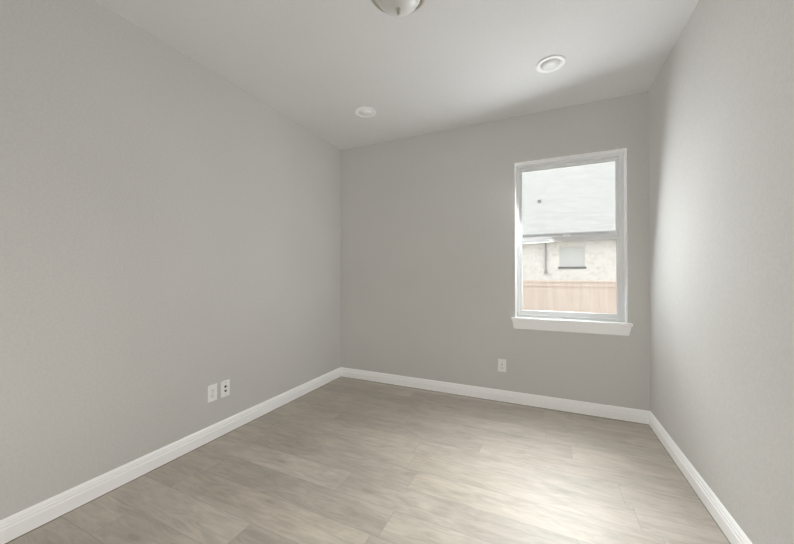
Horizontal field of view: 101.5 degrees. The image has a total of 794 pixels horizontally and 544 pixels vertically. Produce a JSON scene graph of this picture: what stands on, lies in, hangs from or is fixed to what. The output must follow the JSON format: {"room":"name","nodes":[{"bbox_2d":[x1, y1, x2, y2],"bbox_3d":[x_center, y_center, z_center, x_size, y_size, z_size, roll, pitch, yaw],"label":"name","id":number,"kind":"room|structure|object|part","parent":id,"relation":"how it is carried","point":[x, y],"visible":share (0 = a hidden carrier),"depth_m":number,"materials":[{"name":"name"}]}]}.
{"room":"empty room","nodes":[
{"label":"empty room","id":0,"kind":"room"},
{"bbox_2d":[0,0,340,519],"bbox_3d":[-1.529,-0.126,2.253,0.150,2.740,3.750,0,-1,25],"label":"wall","id":1,"kind":"structure","parent":0,"point":[170,234],"depth_m":1.96,"materials":[{"name":"grey paint"}]},
{"bbox_2d":[0,368,339,543],"bbox_3d":[-1.422,1.189,2.275,0.017,0.110,3.600,0,-1,25],"label":"baseboard","id":2,"kind":"structure","parent":1,"relation":"attached to","point":[24,522],"depth_m":1.93,"materials":[{"name":"white wood"}]},
{"bbox_2d":[207,383,216,402],"bbox_3d":[-1.368,0.898,2.405,0.009,0.122,0.076,0,-1,25],"label":"electrical outlet","id":3,"kind":"object","parent":1,"relation":"attached to","point":[211,393],"visible":1,"depth_m":2.40,"materials":[{"name":"white plastic"}]},
{"bbox_2d":[221,379,229,397],"bbox_3d":[-1.325,0.899,2.501,0.008,0.122,0.076,0,-1,25],"label":"electrical outlet","id":4,"kind":"object","parent":1,"relation":"attached to","point":[225,387],"visible":1,"depth_m":2.50,"materials":[{"name":"white plastic"}]},
{"bbox_2d":[7,377,729,543],"bbox_3d":[-0.053,1.314,1.646,3.330,0.150,3.900,0,-1,25],"label":"floor","id":5,"kind":"structure","parent":0,"point":[342,460],"depth_m":1.89,"materials":[{"name":"laminate"}]},
{"bbox_2d":[96,0,698,149],"bbox_3d":[-0.053,-1.576,1.670,3.330,0.150,3.900,0,-1,25],"label":"ceiling","id":6,"kind":"structure","parent":0,"point":[324,69],"depth_m":2.21,"materials":[{"name":"white paint"}]},
{"bbox_2d":[355,106,375,117],"bbox_3d":[-0.294,-1.485,3.014,0.196,0.010,0.196,0,-1,25],"label":"recessed light","id":7,"kind":"object","parent":6,"relation":"in","point":[364,111],"visible":1,"depth_m":3.00,"materials":[{"name":"white"}]},
{"bbox_2d":[371,0,425,16],"bbox_3d":[0.008,-1.414,1.679,0.316,0.174,0.316,0,-1,25],"label":"ceiling light","id":8,"kind":"object","parent":6,"relation":"attached to","point":[398,8],"visible":1,"depth_m":1.68,"materials":[{"name":"white glass"}]},
{"bbox_2d":[536,55,565,72],"bbox_3d":[1.102,-1.491,2.329,0.196,0.010,0.196,0,-1,25],"label":"recessed light","id":9,"kind":"object","parent":6,"relation":"in","point":[551,63],"visible":1,"depth_m":2.32,"materials":[{"name":"white"}]},
{"bbox_2d":[341,91,650,410],"bbox_3d":[0.729,-0.117,3.362,3.330,2.740,0.150,0,-1,25],"label":"wall","id":10,"kind":"structure","parent":0,"point":[427,255],"depth_m":3.27,"materials":[{"name":"grey paint"}]},
{"bbox_2d":[340,367,647,424],"bbox_3d":[0.694,1.198,3.276,2.970,0.110,0.017,0,-1,25],"label":"baseboard","id":11,"kind":"structure","parent":10,"relation":"attached to","point":[639,416],"depth_m":3.10,"materials":[{"name":"white wood"}]},
{"bbox_2d":[498,359,505,371],"bbox_3d":[1.016,0.904,3.135,0.076,0.122,0.009,0,-1,25],"label":"electrical outlet","id":12,"kind":"object","parent":10,"relation":"attached to","point":[501,365],"visible":1,"depth_m":3.13,"materials":[{"name":"white plastic"}]},
{"bbox_2d":[511,148,632,335],"bbox_3d":[1.552,-0.255,2.957,0.950,1.581,0.182,0,-1,25],"label":"window unit","id":13,"kind":"structure","parent":10,"relation":"in","point":[618,157],"depth_m":2.92,"materials":[{"name":"white wood"}]},
{"bbox_3d":[1.580,-0.657,3.022,0.776,0.658,0.004,0,-1,25],"label":"glass","id":14,"kind":"part","parent":13,"relation":"part of","materials":[{"name":"clear glass"}]},
{"bbox_3d":[1.568,0.042,2.990,0.776,0.658,0.004,0,-1,25],"label":"glass","id":15,"kind":"part","parent":13,"relation":"part of","materials":[{"name":"clear glass"}]},
{"bbox_3d":[1.580,-0.646,3.023,0.824,0.726,0.025,0,-1,25],"label":"sash","id":16,"kind":"part","parent":13,"relation":"part of","materials":[{"name":"clear glass"}]},
{"bbox_3d":[1.568,0.038,2.991,0.824,0.740,0.025,0,-1,25],"label":"sash","id":17,"kind":"part","parent":13,"relation":"part of","materials":[{"name":"clear glass"}]},
{"bbox_2d":[649,0,793,543],"bbox_3d":[1.361,-0.137,0.927,0.150,2.740,3.750,0,-1,25],"label":"wall","id":18,"kind":"structure","parent":0,"point":[721,165],"depth_m":1.50,"materials":[{"name":"grey paint"}]},
{"bbox_2d":[648,411,752,543],"bbox_3d":[1.316,1.179,1.019,0.017,0.110,3.600,0,-1,25],"label":"baseboard","id":19,"kind":"structure","parent":18,"relation":"attached to","point":[734,534],"depth_m":1.75,"materials":[{"name":"white"}]},
{"label":"outside","id":20,"kind":"structure","parent":0,"visible":0},
{"bbox_3d":[8.333,2.112,16.358,34.000,0.100,29.850,0,-1,25],"label":"ground","id":21,"kind":"structure","parent":20,"visible":0},
{"bbox_2d":[522,161,615,310],"bbox_3d":[7.793,-3.607,15.229,21.000,11.320,10.000,0,-1,25],"label":"house","id":22,"kind":"structure","parent":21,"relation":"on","point":[591,202],"depth_m":11.51,"materials":[{"name":"white"}]},
{"bbox_2d":[522,280,616,313],"bbox_3d":[3.974,1.079,6.793,14.060,1.806,0.181,0,-1,25],"label":"fence","id":23,"kind":"object","parent":21,"relation":"on","point":[551,289],"depth_m":6.86,"materials":[{"name":"beige wood"}]}
]}

